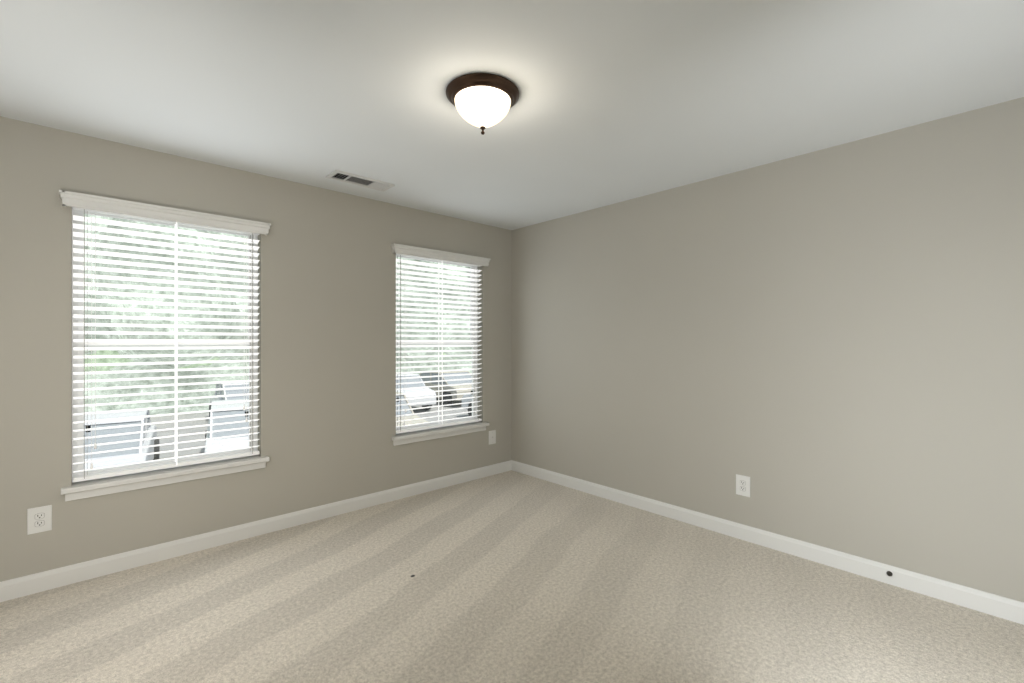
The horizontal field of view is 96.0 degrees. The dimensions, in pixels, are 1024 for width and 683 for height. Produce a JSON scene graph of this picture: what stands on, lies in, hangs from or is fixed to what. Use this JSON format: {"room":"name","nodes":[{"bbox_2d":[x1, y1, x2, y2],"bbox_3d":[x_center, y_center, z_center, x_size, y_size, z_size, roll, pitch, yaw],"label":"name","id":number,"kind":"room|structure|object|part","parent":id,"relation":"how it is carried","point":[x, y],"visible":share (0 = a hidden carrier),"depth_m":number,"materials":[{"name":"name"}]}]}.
{"room":"empty bedroom","nodes":[
{"label":"empty bedroom","id":0,"kind":"room"},
{"bbox_2d":[0,116,511,601],"bbox_3d":[-1.444,0.087,3.458,4.100,2.440,0.164,0,0,-43],"label":"wall","id":1,"kind":"structure","parent":0,"point":[327,345],"depth_m":3.14,"materials":[{"name":"beige paint"}]},
{"bbox_2d":[27,505,51,534],"bbox_3d":[-2.470,0.932,2.410,0.090,0.134,0.008,0,0,-43],"label":"outlet","id":2,"kind":"object","parent":1,"relation":"attached to","point":[32,520],"depth_m":2.41,"materials":[{"name":"white plastic"}]},
{"bbox_3d":[-2.468,0.932,2.408,0.033,0.068,0.002,0,0,-43],"label":"electrical outlets on the window wall","id":3,"kind":"part","parent":2,"relation":"part of","materials":[{"name":"white plastic"}]},
{"bbox_2d":[61,207,269,501],"bbox_3d":[-2.077,0.040,2.847,1.010,1.635,0.196,0,0,-43],"label":"window","id":4,"kind":"structure","parent":1,"relation":"in","point":[120,231],"depth_m":2.78,"materials":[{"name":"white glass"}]},
{"bbox_3d":[-2.122,0.017,2.895,0.930,1.590,0.063,0,0,-43],"label":"window vinyl frame sashes","id":5,"kind":"part","parent":4,"relation":"part of","materials":[{"name":"white plastic"}]},
{"bbox_3d":[-2.056,0.820,2.824,1.010,0.075,0.133,0,0,-43],"label":"window stool apron","id":6,"kind":"part","parent":4,"relation":"part of","materials":[{"name":"white wood"}]},
{"bbox_3d":[-2.068,0.756,2.837,0.918,0.022,0.050,0,0,-43],"label":"window blind bottom rail","id":7,"kind":"part","parent":4,"relation":"part of","materials":[{"name":"white plastic"}]},
{"bbox_3d":[-2.123,0.012,2.897,0.834,0.044,0.052,0,0,-43],"label":"window vinyl meeting rails","id":8,"kind":"part","parent":4,"relation":"part of","materials":[{"name":"white plastic"}]},
{"bbox_2d":[73,207,258,235],"bbox_3d":[-2.068,-0.752,2.836,0.918,0.048,0.060,0,0,-43],"label":"blind headrail","id":9,"kind":"object","parent":1,"relation":"attached to","point":[157,220],"visible":0.29,"depth_m":2.78,"materials":[{"name":"white plastic"}]},
{"bbox_2d":[84,209,84,478],"bbox_3d":[-2.368,0.014,2.560,0.015,1.485,0.056,0,0,-43],"label":"cord","id":10,"kind":"object","parent":9,"relation":"hanging from","point":[84,209],"depth_m":2.54,"materials":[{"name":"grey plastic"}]},
{"bbox_2d":[90,211,96,468],"bbox_3d":[-2.322,-0.008,2.557,0.028,1.429,0.012,0,0,-43],"label":"cord","id":11,"kind":"object","parent":9,"relation":"hanging from","point":[95,447],"depth_m":2.55,"materials":[{"name":"white fabric"}]},
{"bbox_2d":[59,190,270,235],"bbox_3d":[-2.023,-0.760,2.789,1.024,0.075,0.058,0,0,-43],"label":"blind valance","id":12,"kind":"object","parent":9,"relation":"attached to","point":[94,202],"visible":1,"depth_m":2.71,"materials":[{"name":"white wood"}]},
{"bbox_2d":[175,222,176,464],"bbox_3d":[-2.068,0.014,2.837,0.007,1.484,0.057,0,0,-43],"label":"tape","id":13,"kind":"object","parent":9,"relation":"hanging from","point":[176,347],"visible":0.89,"depth_m":2.81,"materials":[{"name":"white fabric"}]},
{"bbox_2d":[243,233,247,421],"bbox_3d":[-1.773,-0.093,3.065,0.028,1.259,0.012,0,0,-43],"label":"blind cord","id":14,"kind":"object","parent":9,"relation":"hanging from","point":[246,233],"depth_m":3.07,"materials":[{"name":"white fabric"}]},
{"bbox_2d":[250,233,252,453],"bbox_3d":[-1.760,0.014,3.122,0.015,1.485,0.056,0,0,-43],"label":"cord","id":15,"kind":"object","parent":9,"relation":"hanging from","point":[250,345],"depth_m":3.10,"materials":[{"name":"white fabric"}]},
{"bbox_2d":[396,253,479,266],"bbox_3d":[-0.644,-0.752,4.154,0.918,0.048,0.060,0,0,-43],"label":"blind headrail","id":16,"kind":"object","parent":1,"relation":"attached to","point":[436,260],"visible":0.21,"depth_m":4.10,"materials":[{"name":"white plastic"}]},
{"bbox_2d":[397,255,400,429],"bbox_3d":[-0.945,0.014,3.878,0.015,1.485,0.056,0,0,-43],"label":"cord","id":17,"kind":"object","parent":16,"relation":"hanging from","point":[397,255],"depth_m":3.88,"materials":[{"name":"white fabric"}]},
{"bbox_2d":[438,260,442,425],"bbox_3d":[-0.645,0.014,4.155,0.007,1.484,0.057,0,0,-43],"label":"tape","id":18,"kind":"object","parent":16,"relation":"hanging from","point":[442,344],"visible":0.82,"depth_m":4.14,"materials":[{"name":"white fabric"}]},
{"bbox_2d":[391,243,490,266],"bbox_3d":[-0.600,-0.760,4.107,1.024,0.075,0.058,0,0,-43],"label":"blind valance","id":19,"kind":"object","parent":16,"relation":"attached to","point":[431,253],"visible":1,"depth_m":4.04,"materials":[{"name":"white wood"}]},
{"bbox_2d":[474,265,475,397],"bbox_3d":[-0.350,-0.093,4.383,0.028,1.259,0.012,0,0,-43],"label":"cord","id":20,"kind":"object","parent":16,"relation":"hanging from","point":[474,335],"depth_m":4.38,"materials":[{"name":"white fabric"}]},
{"bbox_2d":[476,266,478,419],"bbox_3d":[-0.337,0.014,4.440,0.015,1.485,0.056,0,0,-43],"label":"cord","id":21,"kind":"object","parent":16,"relation":"hanging from","point":[477,344],"depth_m":4.42,"materials":[{"name":"white fabric"}]},
{"bbox_2d":[392,255,488,445],"bbox_3d":[-0.654,0.040,4.165,1.010,1.635,0.196,0,0,-43],"label":"window","id":22,"kind":"structure","parent":1,"relation":"in","point":[420,268],"depth_m":4.14,"materials":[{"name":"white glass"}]},
{"bbox_3d":[-0.700,0.012,4.215,0.834,0.044,0.052,0,0,-43],"label":"window vinyl meeting rails","id":23,"kind":"part","parent":22,"relation":"part of","materials":[{"name":"white plastic"}]},
{"bbox_3d":[-0.699,0.017,4.213,0.930,1.590,0.063,0,0,-43],"label":"window vinyl frame sashes","id":24,"kind":"part","parent":22,"relation":"part of","materials":[{"name":"white plastic"}]},
{"bbox_3d":[-0.645,0.756,4.155,0.918,0.022,0.050,0,0,-43],"label":"window blind bottom rail","id":25,"kind":"part","parent":22,"relation":"part of","materials":[{"name":"white plastic"}]},
{"bbox_3d":[-0.632,0.820,4.142,1.010,0.075,0.133,0,0,-43],"label":"window stool apron","id":26,"kind":"part","parent":22,"relation":"part of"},
{"bbox_2d":[489,430,495,444],"bbox_3d":[-0.192,0.939,4.516,0.090,0.134,0.012,0,0,-43],"label":"outlet plate","id":27,"kind":"object","parent":1,"relation":"attached to","point":[492,436],"visible":1,"depth_m":4.52,"materials":[{"name":"white plastic"}]},
{"bbox_2d":[0,470,1023,682],"bbox_3d":[-0.124,1.357,2.032,4.100,0.100,4.050,0,0,-43],"label":"floor","id":28,"kind":"structure","parent":0,"point":[518,577],"depth_m":2.22,"materials":[{"name":"beige carpet"}]},
{"bbox_2d":[0,0,1023,229],"bbox_3d":[-0.124,-1.193,2.032,4.100,0.120,4.050,0,0,-43],"label":"ceiling","id":29,"kind":"structure","parent":0,"point":[618,101],"depth_m":2.02,"materials":[{"name":"white paint"}]},
{"bbox_2d":[326,170,394,191],"bbox_3d":[-1.061,-1.127,3.243,0.430,0.013,0.170,0,0,-43],"label":"ceiling vent","id":30,"kind":"object","parent":29,"relation":"in","point":[350,178],"visible":1,"depth_m":3.23,"materials":[{"name":"white metal"}]},
{"bbox_2d":[446,73,519,134],"bbox_3d":[-0.134,-1.040,2.107,0.336,0.187,0.336,0,0,-43],"label":"flush-mount light fixture","id":31,"kind":"object","parent":29,"relation":"attached to","point":[482,101],"visible":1,"depth_m":2.02,"materials":[{"name":"white glass"}]},
{"bbox_3d":[-0.134,-1.040,2.107,0.258,0.121,0.258,0,0,-43],"label":"lamp shade","id":32,"kind":"part","parent":31,"relation":"part of","materials":[{"name":"white glass"}]},
{"bbox_2d":[512,97,1023,624],"bbox_3d":[1.371,0.087,3.314,0.164,2.440,3.900,0,0,-43],"label":"wall","id":33,"kind":"structure","parent":0,"point":[822,347],"depth_m":2.75,"materials":[{"name":"beige paint"}]},
{"bbox_2d":[736,474,749,496],"bbox_3d":[1.525,0.952,3.042,0.008,0.134,0.090,0,0,-43],"label":"outlet","id":34,"kind":"object","parent":33,"relation":"attached to","point":[746,479],"depth_m":3.04,"materials":[{"name":"white plastic"}]},
{"bbox_3d":[1.523,0.952,3.040,0.002,0.068,0.033,0,0,-43],"label":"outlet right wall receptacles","id":35,"kind":"part","parent":34,"relation":"part of","materials":[{"name":"white plastic"}]},
{"label":"outside","id":36,"kind":"structure","parent":0,"visible":0},
{"bbox_2d":[85,350,454,370],"bbox_3d":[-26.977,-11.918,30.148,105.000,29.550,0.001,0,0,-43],"label":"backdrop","id":37,"kind":"structure","parent":36,"point":[105,368],"depth_m":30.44,"materials":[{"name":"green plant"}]},
{"bbox_2d":[150,398,468,458],"bbox_3d":[-17.329,2.957,19.729,85.000,0.200,44.400,0,0,-43],"label":"ground","id":38,"kind":"structure","parent":36,"point":[180,439],"depth_m":15.67,"materials":[{"name":"concrete"}]},
{"bbox_2d":[85,408,159,468],"bbox_3d":[-7.997,2.135,8.766,1.940,1.445,4.519,0,0,-36],"label":"car","id":39,"kind":"object","parent":38,"relation":"on","point":[120,445],"depth_m":8.20,"materials":[{"name":"white paint"}]},
{"bbox_2d":[204,399,248,452],"bbox_3d":[-6.063,2.135,10.799,1.940,1.445,4.519,0,0,-32],"label":"car","id":40,"kind":"object","parent":38,"relation":"on","point":[230,432],"depth_m":9.54,"materials":[{"name":"white paint"}]},
{"bbox_2d":[209,382,248,416],"bbox_3d":[-9.339,2.135,16.253,1.940,1.445,4.519,0,0,-39],"label":"car","id":41,"kind":"object","parent":38,"relation":"on","point":[236,391],"depth_m":15.29,"materials":[{"name":"white paint"}]},
{"bbox_2d":[85,214,471,414],"bbox_3d":[-12.498,-4.376,28.065,40.256,15.260,16.383,0,0,-43],"label":"vegetation","id":42,"kind":"object","parent":38,"relation":"on","point":[159,381],"depth_m":19.05,"materials":[{"name":"green plant"}]},
{"bbox_2d":[396,392,427,425],"bbox_3d":[-4.122,2.135,12.825,1.940,1.445,4.519,0,0,-39],"label":"car","id":43,"kind":"object","parent":38,"relation":"on","point":[408,412],"depth_m":12.11,"materials":[{"name":"white paint"}]},
{"bbox_2d":[396,373,435,409],"bbox_3d":[-5.101,2.135,19.919,1.940,1.445,4.519,0,0,-36],"label":"car","id":44,"kind":"object","parent":38,"relation":"on","point":[419,390],"depth_m":18.60,"materials":[{"name":"white paint"}]},
{"bbox_2d":[419,371,471,405],"bbox_3d":[-3.178,2.135,21.962,1.940,1.445,4.519,0,0,-42],"label":"car","id":45,"kind":"object","parent":38,"relation":"on","point":[448,383],"depth_m":20.82,"materials":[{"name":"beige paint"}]},
{"bbox_2d":[461,394,471,415],"bbox_3d":[0.223,2.135,16.375,1.940,1.445,4.519,0,0,-41],"label":"car","id":46,"kind":"object","parent":38,"relation":"on","point":[467,400],"depth_m":17.18,"materials":[{"name":"white paint"}]}
]}

